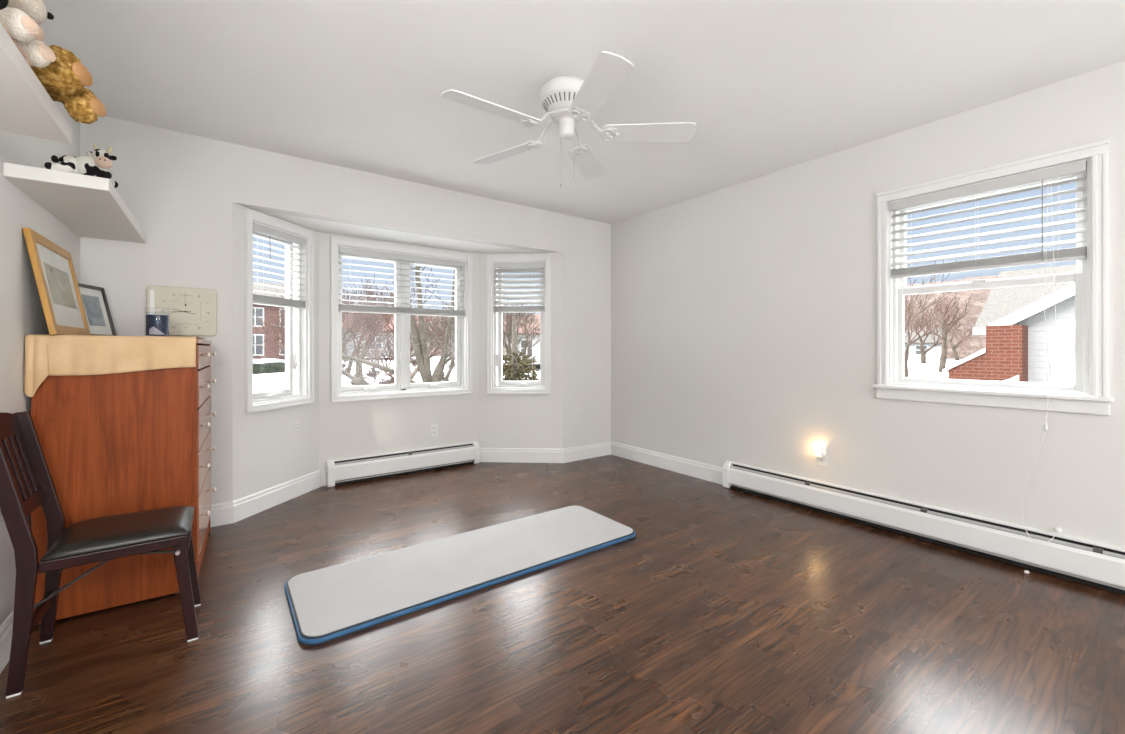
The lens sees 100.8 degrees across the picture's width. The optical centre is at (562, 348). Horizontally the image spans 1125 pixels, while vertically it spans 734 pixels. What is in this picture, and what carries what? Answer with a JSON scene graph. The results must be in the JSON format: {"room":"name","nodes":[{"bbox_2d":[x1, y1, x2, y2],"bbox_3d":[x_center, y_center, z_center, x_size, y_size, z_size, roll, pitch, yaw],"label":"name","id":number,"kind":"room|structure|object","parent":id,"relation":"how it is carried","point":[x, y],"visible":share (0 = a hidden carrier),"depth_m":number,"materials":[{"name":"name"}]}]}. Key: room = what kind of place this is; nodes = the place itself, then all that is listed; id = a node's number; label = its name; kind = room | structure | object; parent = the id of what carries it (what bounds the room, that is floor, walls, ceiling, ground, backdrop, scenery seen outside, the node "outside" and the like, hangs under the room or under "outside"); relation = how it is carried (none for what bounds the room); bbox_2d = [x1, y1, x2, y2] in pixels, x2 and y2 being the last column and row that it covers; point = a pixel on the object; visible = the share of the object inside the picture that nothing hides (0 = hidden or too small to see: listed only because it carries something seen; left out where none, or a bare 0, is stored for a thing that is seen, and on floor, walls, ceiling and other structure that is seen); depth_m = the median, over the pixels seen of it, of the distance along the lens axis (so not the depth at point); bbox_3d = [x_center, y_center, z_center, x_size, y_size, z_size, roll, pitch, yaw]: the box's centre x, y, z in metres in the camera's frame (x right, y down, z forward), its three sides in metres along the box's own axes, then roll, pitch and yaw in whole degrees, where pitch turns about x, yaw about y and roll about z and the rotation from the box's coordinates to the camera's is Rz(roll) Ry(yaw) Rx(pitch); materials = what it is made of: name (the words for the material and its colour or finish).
{"room":"bedroom","nodes":[
{"label":"bedroom","id":0,"kind":"room"},
{"bbox_2d":[0,101,79,625],"bbox_3d":[-0.835,-0.100,-0.038,0.140,2.440,6.409,0,0,-36],"label":"wall","id":1,"kind":"structure","parent":0,"point":[21,309],"depth_m":1.79,"materials":[{"name":"paint"}]},
{"bbox_2d":[0,610,13,673],"bbox_3d":[-0.814,1.051,0.064,0.016,0.138,6.269,0,0,-36],"label":"baseboard","id":2,"kind":"structure","parent":1,"relation":"attached to","point":[6,629],"depth_m":1.65,"materials":[{"name":"paint"}]},
{"bbox_2d":[0,23,71,143],"bbox_3d":[-1.267,-0.646,0.887,0.262,0.049,1.120,0,0,-36],"label":"floating shelf","id":3,"kind":"object","parent":1,"relation":"attached to","point":[26,108],"visible":1,"depth_m":1.19,"materials":[{"name":"white wood"}]},
{"bbox_2d":[0,0,8,9],"bbox_3d":[-1.185,-0.816,0.824,0.250,0.280,0.165,0,0,-36],"label":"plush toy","id":4,"kind":"object","parent":3,"relation":"on","point":[3,3],"visible":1,"depth_m":0.94,"materials":[{"name":"fabric"}]},
{"bbox_2d":[0,0,55,67],"bbox_3d":[-1.300,-0.789,1.015,0.245,0.230,0.181,0,0,-36],"label":"plush toy","id":5,"kind":"object","parent":3,"relation":"on","point":[20,19],"visible":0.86,"depth_m":1.05,"materials":[{"name":"fur"}]},
{"bbox_2d":[30,45,105,123],"bbox_3d":[-1.429,-0.791,1.210,0.323,0.280,0.245,0,0,-36],"label":"plush toy","id":6,"kind":"object","parent":3,"relation":"on","point":[65,79],"visible":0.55,"depth_m":1.25,"materials":[{"name":"fur"}]},
{"bbox_2d":[3,162,145,243],"bbox_3d":[-2.230,-0.642,2.205,0.274,0.051,1.140,0,0,-36],"label":"floating shelf","id":7,"kind":"object","parent":1,"relation":"attached to","point":[90,206],"visible":1,"depth_m":1.97,"materials":[{"name":"white wood"}]},
{"bbox_2d":[44,144,117,187],"bbox_3d":[-1.893,-0.743,1.845,0.197,0.150,0.157,0,0,-36],"label":"cow","id":8,"kind":"object","parent":7,"relation":"on","point":[96,163],"visible":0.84,"depth_m":1.82},
{"bbox_2d":[233,202,318,500],"bbox_3d":[-2.116,0.039,3.392,0.140,2.162,0.786,0,0,11],"label":"wall","id":9,"kind":"structure","parent":0,"point":[269,450],"depth_m":3.23,"materials":[{"name":"paint"}]},
{"bbox_2d":[232,470,320,522],"bbox_3d":[-2.040,1.051,3.374,0.016,0.138,0.792,0,0,11],"label":"baseboard","id":10,"kind":"structure","parent":9,"relation":"attached to","point":[247,506],"depth_m":3.31,"materials":[{"name":"paint"}]},
{"bbox_2d":[245,209,313,413],"bbox_3d":[-2.103,-0.248,3.394,0.166,1.358,0.617,0,0,11],"label":"window","id":11,"kind":"structure","parent":9,"relation":"in","point":[294,393],"depth_m":3.54,"materials":[{"name":"paint"}]},
{"bbox_2d":[253,222,306,308],"bbox_3d":[-2.064,-0.516,3.386,0.070,0.672,0.493,0,0,11],"label":"window blind","id":12,"kind":"object","parent":11,"relation":"attached to","point":[257,299],"visible":0.82,"depth_m":3.38,"materials":[{"name":"white plastic"}]},
{"bbox_2d":[80,116,610,503],"bbox_3d":[-1.118,-0.100,3.808,4.247,2.440,0.120,0,0,-36],"label":"wall","id":13,"kind":"structure","parent":0,"point":[181,189],"depth_m":3.02,"materials":[{"name":"paint"}]},
{"bbox_2d":[147,285,216,335],"bbox_3d":[-2.312,-0.225,2.834,0.332,0.296,0.029,0,0,-36],"label":"wall plaque","id":14,"kind":"object","parent":13,"relation":"attached to","point":[190,311],"visible":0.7,"depth_m":2.83,"materials":[{"name":"paper"}]},
{"bbox_2d":[210,501,233,526],"bbox_3d":[-2.394,1.051,2.783,0.696,0.138,0.016,0,0,-36],"label":"baseboard","id":15,"kind":"structure","parent":13,"relation":"attached to","point":[221,513],"depth_m":2.95,"materials":[{"name":"paint"}]},
{"bbox_2d":[564,441,610,462],"bbox_3d":[0.263,1.051,4.740,0.639,0.138,0.016,0,0,-36],"label":"baseboard","id":16,"kind":"structure","parent":13,"relation":"attached to","point":[576,453],"depth_m":4.72,"materials":[{"name":"paint"}]},
{"bbox_2d":[319,232,477,485],"bbox_3d":[-1.443,0.039,4.240,1.415,2.162,0.140,0,0,-36],"label":"wall","id":17,"kind":"structure","parent":0,"point":[349,429],"depth_m":4.05,"materials":[{"name":"paint"}]},
{"bbox_2d":[331,236,471,402],"bbox_3d":[-1.432,-0.238,4.232,1.252,1.360,0.166,0,0,-36],"label":"window","id":18,"kind":"structure","parent":17,"relation":"in","point":[462,384],"depth_m":4.21,"materials":[{"name":"paint"}]},
{"bbox_2d":[339,247,465,316],"bbox_3d":[-1.409,-0.576,4.201,1.128,0.535,0.070,0,0,-36],"label":"window blind","id":19,"kind":"object","parent":18,"relation":"attached to","point":[349,307],"visible":0.94,"depth_m":4.16,"materials":[{"name":"white plastic"}]},
{"bbox_2d":[326,441,479,486],"bbox_3d":[-1.367,1.017,4.166,1.340,0.206,0.069,0,0,-36],"label":"baseboard heater","id":20,"kind":"object","parent":17,"relation":"attached to","point":[343,469],"visible":1,"depth_m":4.09,"materials":[{"name":"metal"}]},
{"bbox_2d":[430,423,437,436],"bbox_3d":[-1.195,0.760,4.331,0.072,0.118,0.008,0,0,-36],"label":"wall outlet","id":21,"kind":"object","parent":17,"relation":"attached to","point":[433,427],"visible":1,"depth_m":4.33,"materials":[{"name":"plastic"}]},
{"bbox_2d":[257,210,542,252],"bbox_3d":[-1.299,-1.002,4.103,2.744,0.120,0.572,0,0,-36],"label":"ceiling","id":22,"kind":"structure","parent":0,"point":[323,226],"depth_m":3.91,"materials":[{"name":"paint"}]},
{"bbox_2d":[478,252,562,448],"bbox_3d":[-0.410,0.039,4.652,0.838,2.162,0.140,0,0,3],"label":"wall","id":23,"kind":"structure","parent":0,"point":[504,420],"depth_m":4.58,"materials":[{"name":"paint"}]},
{"bbox_2d":[487,254,550,393],"bbox_3d":[-0.427,-0.239,4.640,0.631,1.370,0.166,0,0,3],"label":"window","id":24,"kind":"structure","parent":23,"relation":"in","point":[495,385],"depth_m":4.58,"materials":[{"name":"paint"}]},
{"bbox_2d":[493,262,544,381],"bbox_3d":[-0.429,-0.260,4.601,0.507,1.179,0.070,0,0,3],"label":"window blind","id":25,"kind":"object","parent":24,"relation":"attached to","point":[497,309],"visible":1,"depth_m":4.60,"materials":[{"name":"white plastic"}]},
{"bbox_2d":[480,448,563,462],"bbox_3d":[-0.411,1.051,4.574,0.844,0.138,0.016,0,0,3],"label":"baseboard","id":26,"kind":"structure","parent":23,"relation":"attached to","point":[518,455],"depth_m":4.57,"materials":[{"name":"paint"}]},
{"bbox_2d":[0,455,1124,733],"bbox_3d":[0.649,1.180,1.409,4.247,0.120,6.980,0,0,-36],"label":"floor","id":27,"kind":"structure","parent":0,"point":[726,610],"depth_m":1.79,"materials":[{"name":"brown wood"}]},
{"bbox_2d":[0,411,200,698],"bbox_3d":[-1.723,0.671,1.751,0.565,0.898,0.362,0,0,-36],"label":"folding chair","id":28,"kind":"object","parent":27,"relation":"on","point":[26,482],"visible":1,"depth_m":1.67,"materials":[{"name":"brown wood"}]},
{"bbox_2d":[31,339,215,625],"bbox_3d":[-2.126,0.537,2.368,0.561,1.166,0.862,0,0,-34],"label":"dresser","id":29,"kind":"object","parent":27,"relation":"on","point":[137,441],"visible":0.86,"depth_m":2.01,"materials":[{"name":"brown wood"}]},
{"bbox_2d":[78,283,115,335],"bbox_3d":[-2.483,-0.195,2.465,0.078,0.282,0.245,0,0,-17],"label":"picture frame","id":30,"kind":"object","parent":29,"relation":"on","point":[97,311],"visible":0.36,"depth_m":2.49,"materials":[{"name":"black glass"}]},
{"bbox_2d":[81,294,105,325],"bbox_3d":[-2.483,-0.200,2.464,0.036,0.160,0.133,0,0,-17],"label":"print","id":31,"kind":"object","parent":30,"relation":"attached to","point":[93,306],"depth_m":2.47},
{"bbox_2d":[24,334,204,396],"bbox_3d":[-2.041,0.068,2.189,0.538,0.249,0.538,0,0,-34],"label":"table runner","id":32,"kind":"object","parent":29,"relation":"on","point":[45,355],"visible":1,"depth_m":1.95,"materials":[{"name":"beige fabric"}]},
{"bbox_2d":[22,228,90,334],"bbox_3d":[-2.251,-0.265,2.087,0.092,0.421,0.600,0,0,-36],"label":"picture frame","id":33,"kind":"object","parent":32,"relation":"on","point":[52,265],"visible":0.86,"depth_m":2.02,"materials":[{"name":"brown wood"}]},
{"bbox_2d":[43,262,75,308],"bbox_3d":[-2.251,-0.274,2.087,0.032,0.170,0.366,0,0,-36],"label":"print","id":34,"kind":"object","parent":33,"relation":"attached to","point":[57,277],"depth_m":2.07},
{"bbox_2d":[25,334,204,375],"bbox_3d":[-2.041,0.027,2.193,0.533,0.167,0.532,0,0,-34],"label":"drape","id":35,"kind":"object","parent":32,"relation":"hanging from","point":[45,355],"depth_m":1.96,"materials":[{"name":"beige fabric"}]},
{"bbox_2d":[146,315,168,335],"bbox_3d":[-2.109,-0.136,2.421,0.102,0.160,0.102,0,0,-36],"label":"candle jar","id":36,"kind":"object","parent":32,"relation":"on","point":[156,325],"visible":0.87,"depth_m":2.39,"materials":[{"name":"blue glass"}]},
{"bbox_2d":[284,506,635,645],"bbox_3d":[-0.433,1.105,2.500,1.786,0.028,0.620,0,0,-36],"label":"exercise mat","id":37,"kind":"object","parent":27,"relation":"on","point":[327,604],"visible":1,"depth_m":2.30,"materials":[{"name":"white plastic"}]},
{"bbox_2d":[38,0,1124,223],"bbox_3d":[0.783,-1.380,1.228,4.247,0.120,6.529,0,0,-36],"label":"ceiling","id":38,"kind":"structure","parent":0,"point":[766,87],"depth_m":2.21,"materials":[{"name":"paint"}]},
{"bbox_2d":[441,51,695,186],"bbox_3d":[0.070,-1.060,2.307,1.174,0.521,1.225,0,0,1],"label":"ceiling fan","id":39,"kind":"object","parent":38,"relation":"hanging from","point":[569,100],"visible":1,"depth_m":2.23,"materials":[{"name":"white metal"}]},
{"bbox_2d":[611,61,1124,589],"bbox_3d":[2.430,-0.100,2.454,0.140,2.440,6.269,0,0,-36],"label":"wall","id":40,"kind":"structure","parent":0,"point":[744,314],"depth_m":3.15,"materials":[{"name":"paint"}]},
{"bbox_2d":[611,441,722,484],"bbox_3d":[0.926,1.051,4.365,0.016,0.138,1.407,0,0,-36],"label":"baseboard","id":41,"kind":"structure","parent":40,"relation":"attached to","point":[700,470],"depth_m":4.26,"materials":[{"name":"paint"}]},
{"bbox_2d":[816,448,826,466],"bbox_3d":[1.786,0.748,3.203,0.008,0.118,0.072,0,0,-36],"label":"wall outlet","id":42,"kind":"object","parent":40,"relation":"attached to","point":[819,461],"visible":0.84,"depth_m":3.19,"materials":[{"name":"plastic"}]},
{"bbox_2d":[816,447,823,457],"bbox_3d":[1.762,0.709,3.193,0.042,0.072,0.044,0,0,-36],"label":"night light","id":43,"kind":"object","parent":42,"relation":"attached to","point":[818,454],"visible":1,"depth_m":3.18,"materials":[{"name":"plastic"}]},
{"bbox_2d":[723,460,1124,594],"bbox_3d":[2.111,1.017,2.711,0.069,0.206,2.662,0,0,-36],"label":"baseboard heater","id":44,"kind":"object","parent":40,"relation":"attached to","point":[1096,561],"visible":1,"depth_m":2.60,"materials":[{"name":"metal"}]},
{"bbox_2d":[873,139,1113,415],"bbox_3d":[2.309,-0.330,2.580,0.185,1.284,0.977,0,0,-36],"label":"window","id":45,"kind":"structure","parent":40,"relation":"in","point":[1090,393],"depth_m":2.39,"materials":[{"name":"paint"}]},
{"bbox_2d":[890,161,1086,542],"bbox_3d":[2.255,0.032,2.539,0.119,1.859,0.805,0,0,-36],"label":"window blind","id":46,"kind":"object","parent":45,"relation":"attached to","point":[1077,253],"visible":1,"depth_m":2.48,"materials":[{"name":"plastic"}]},
{"bbox_2d":[1055,527,1061,532],"bbox_3d":[2.444,0.898,2.292,0.030,0.024,0.024,0,0,-36],"label":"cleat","id":47,"kind":"object","parent":40,"relation":"attached to","point":[1059,530],"visible":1,"depth_m":2.29,"materials":[{"name":"plastic"}]},
{"label":"outside","id":48,"kind":"structure","parent":0,"visible":0},
{"bbox_2d":[253,357,961,392],"bbox_3d":[15.476,2.654,54.868,190.000,2.889,190.000,0,0,-36],"label":"ground","id":49,"kind":"structure","parent":48,"point":[268,381],"depth_m":42.15,"materials":[{"name":"white snow"}]},
{"bbox_2d":[253,281,284,359],"bbox_3d":[-32.959,-2.546,49.119,11.700,9.180,7.700,0,0,-45],"label":"brick house","id":50,"kind":"structure","parent":49,"relation":"on","point":[258,352],"depth_m":47.19,"materials":[{"name":"red"}]},
{"bbox_2d":[253,358,284,373],"bbox_3d":[-27.316,1.677,42.931,1.692,1.665,8.422,0,0,36],"label":"hedge","id":51,"kind":"object","parent":49,"relation":"on","point":[265,365],"visible":0.17,"depth_m":42.43,"materials":[{"name":"green plant"}]},
{"bbox_2d":[253,288,356,360],"bbox_3d":[-12.823,0.480,23.176,4.740,7.056,5.433,0,0,-34],"label":"bare tree","id":52,"kind":"object","parent":49,"relation":"on","point":[280,325],"visible":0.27,"depth_m":22.80,"materials":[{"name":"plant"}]},
{"bbox_2d":[342,295,363,358],"bbox_3d":[-25.666,-2.779,56.687,4.873,8.479,4.412,0,0,-14],"label":"bare tree","id":53,"kind":"object","parent":49,"relation":"on","point":[348,295],"visible":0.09,"depth_m":56.72,"materials":[{"name":"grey plant"}]},
{"bbox_2d":[347,374,368,385],"bbox_3d":[-14.876,2.514,33.999,1.522,1.673,1.739,0,0,-8],"label":"bare shrub","id":54,"kind":"object","parent":49,"relation":"on","point":[348,382],"visible":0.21,"depth_m":33.53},
{"bbox_2d":[263,266,454,384],"bbox_3d":[-2.782,0.495,8.163,5.005,7.226,2.836,0,0,-16],"label":"forked tree","id":55,"kind":"object","parent":49,"relation":"on","point":[421,352],"visible":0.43,"depth_m":8.06,"materials":[{"name":"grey plant"}]},
{"bbox_2d":[342,289,386,346],"bbox_3d":[-15.511,-0.663,34.192,5.100,7.939,4.904,0,0,-36],"label":"bare tree","id":56,"kind":"object","parent":49,"relation":"on","point":[347,296],"visible":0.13,"depth_m":33.92,"materials":[{"name":"grey plant"}]},
{"bbox_2d":[344,314,391,372],"bbox_3d":[-18.004,-1.079,43.263,4.598,7.308,4.436,0,0,-12],"label":"bare tree","id":57,"kind":"object","parent":49,"relation":"on","point":[354,327],"visible":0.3,"depth_m":42.90,"materials":[{"name":"brown plant"}]},
{"bbox_2d":[365,367,381,383],"bbox_3d":[-15.441,2.124,38.140,1.479,1.940,1.085,0,0,19],"label":"bare shrub","id":58,"kind":"object","parent":49,"relation":"on","point":[372,373],"visible":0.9,"depth_m":37.95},
{"bbox_2d":[342,278,411,385],"bbox_3d":[-11.461,-0.314,28.215,3.926,8.138,5.057,0,0,0],"label":"bare tree","id":59,"kind":"object","parent":49,"relation":"on","point":[369,322],"visible":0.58,"depth_m":28.08,"materials":[{"name":"brown plant"}]},
{"bbox_2d":[342,313,418,356],"bbox_3d":[-26.333,-2.073,62.000,13.700,6.380,8.700,0,0,-19],"label":"house","id":60,"kind":"structure","parent":49,"relation":"on","point":[389,324],"depth_m":58.87,"materials":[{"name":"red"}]},
{"bbox_2d":[373,373,392,384],"bbox_3d":[-11.815,2.574,30.905,1.378,2.249,1.679,0,0,15],"label":"bare shrub","id":61,"kind":"object","parent":49,"relation":"on","point":[386,379],"visible":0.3,"depth_m":30.89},
{"bbox_2d":[355,283,454,382],"bbox_3d":[-8.245,0.334,24.688,4.368,7.191,7.073,0,0,11],"label":"bare tree","id":62,"kind":"object","parent":49,"relation":"on","point":[412,374],"visible":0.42,"depth_m":23.79,"materials":[{"name":"brown plant"}]},
{"bbox_2d":[388,319,436,358],"bbox_3d":[-13.264,-0.319,41.897,3.978,6.188,5.079,0,0,-36],"label":"bare tree","id":63,"kind":"object","parent":49,"relation":"on","point":[411,356],"visible":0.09,"depth_m":42.05,"materials":[{"name":"brown plant"}]},
{"bbox_2d":[417,300,454,381],"bbox_3d":[-7.679,0.019,32.880,4.868,7.437,5.874,0,0,-11],"label":"bare tree","id":64,"kind":"object","parent":49,"relation":"on","point":[449,355],"visible":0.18,"depth_m":31.48,"materials":[{"name":"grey plant"}]},
{"bbox_2d":[427,309,454,351],"bbox_3d":[-8.770,-0.567,39.046,5.551,7.481,5.184,0,0,-1],"label":"bare tree","id":65,"kind":"object","parent":49,"relation":"on","point":[454,309],"visible":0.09,"depth_m":38.82,"materials":[{"name":"brown plant"}]},
{"bbox_2d":[502,299,535,375],"bbox_3d":[-4.073,-0.457,35.632,4.651,7.714,5.661,0,0,-9],"label":"bare tree","id":66,"kind":"object","parent":49,"relation":"on","point":[509,326],"visible":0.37,"depth_m":35.16,"materials":[{"name":"brown plant"}]},
{"bbox_2d":[502,316,538,380],"bbox_3d":[-2.467,1.175,24.025,2.572,5.708,2.436,0,0,-36],"label":"evergreen tree","id":67,"kind":"object","parent":49,"relation":"on","point":[517,371],"visible":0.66,"depth_m":23.83,"materials":[{"name":"green plant"}]},
{"bbox_2d":[502,315,539,363],"bbox_3d":[-1.653,-1.069,53.000,9.700,5.480,7.700,0,0,-1],"label":"house","id":68,"kind":"structure","parent":49,"relation":"on","point":[535,350],"depth_m":49.48,"materials":[{"name":"white"}]},
{"bbox_2d":[502,312,539,366],"bbox_3d":[-3.613,-0.553,43.442,3.837,6.636,6.180,0,0,32],"label":"bare tree","id":69,"kind":"object","parent":49,"relation":"on","point":[525,329],"visible":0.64,"depth_m":43.67,"materials":[{"name":"brown plant"}]},
{"bbox_2d":[904,328,941,359],"bbox_3d":[42.842,-0.543,57.000,6.300,3.700,4.700,0,0,39],"label":"house","id":70,"kind":"structure","parent":49,"relation":"on","point":[935,352],"depth_m":54.92,"materials":[{"name":"white"}]},
{"bbox_2d":[904,294,946,376],"bbox_3d":[28.191,-0.890,37.530,4.800,7.166,4.652,0,0,-36],"label":"bare tree","id":71,"kind":"object","parent":49,"relation":"on","point":[906,353],"visible":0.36,"depth_m":37.15,"materials":[{"name":"brown plant"}]},
{"bbox_2d":[904,308,952,363],"bbox_3d":[37.009,-1.232,47.562,5.166,5.997,3.381,0,0,29],"label":"bare tree","id":72,"kind":"object","parent":49,"relation":"on","point":[923,355],"visible":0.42,"depth_m":47.85,"materials":[{"name":"brown plant"}]},
{"bbox_2d":[904,260,972,347],"bbox_3d":[7.630,-0.733,11.948,4.355,9.505,3.522,0,0,41],"label":"bare tree","id":73,"kind":"object","parent":49,"relation":"on","point":[933,303],"visible":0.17,"depth_m":10.50,"materials":[{"name":"brown plant"}]},
{"bbox_2d":[909,292,973,371],"bbox_3d":[33.498,-1.738,40.716,6.448,8.128,4.600,0,0,-36],"label":"bare tree","id":74,"kind":"object","parent":49,"relation":"on","point":[942,364],"visible":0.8,"depth_m":40.90,"materials":[{"name":"brown plant"}]},
{"bbox_2d":[945,308,981,360],"bbox_3d":[44.614,-1.769,51.711,4.140,6.678,3.784,0,0,-36],"label":"bare tree","id":75,"kind":"object","parent":49,"relation":"on","point":[954,347],"visible":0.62,"depth_m":51.99,"materials":[{"name":"brown plant"}]},
{"bbox_2d":[942,282,1074,383],"bbox_3d":[15.383,-0.119,7.865,6.900,8.278,12.580,0,0,-36],"label":"house","id":76,"kind":"structure","parent":49,"relation":"on","point":[1016,350],"depth_m":10.01,"materials":[{"name":"white"}]},
{"bbox_2d":[973,264,1075,334],"bbox_3d":[20.001,0.470,15.303,7.640,7.100,8.320,0,0,-36],"label":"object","id":77,"kind":"object","parent":49,"relation":"on","point":[1001,302],"visible":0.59,"depth_m":16.83,"materials":[{"name":"white"}]},
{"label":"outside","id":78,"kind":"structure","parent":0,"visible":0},
{"bbox_2d":[424,276,997,358],"bbox_3d":[1.463,-4.846,28.138,208.265,16.582,200.416,0,0,-36],"label":"hills","id":79,"kind":"structure","parent":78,"point":[970,346],"depth_m":65.78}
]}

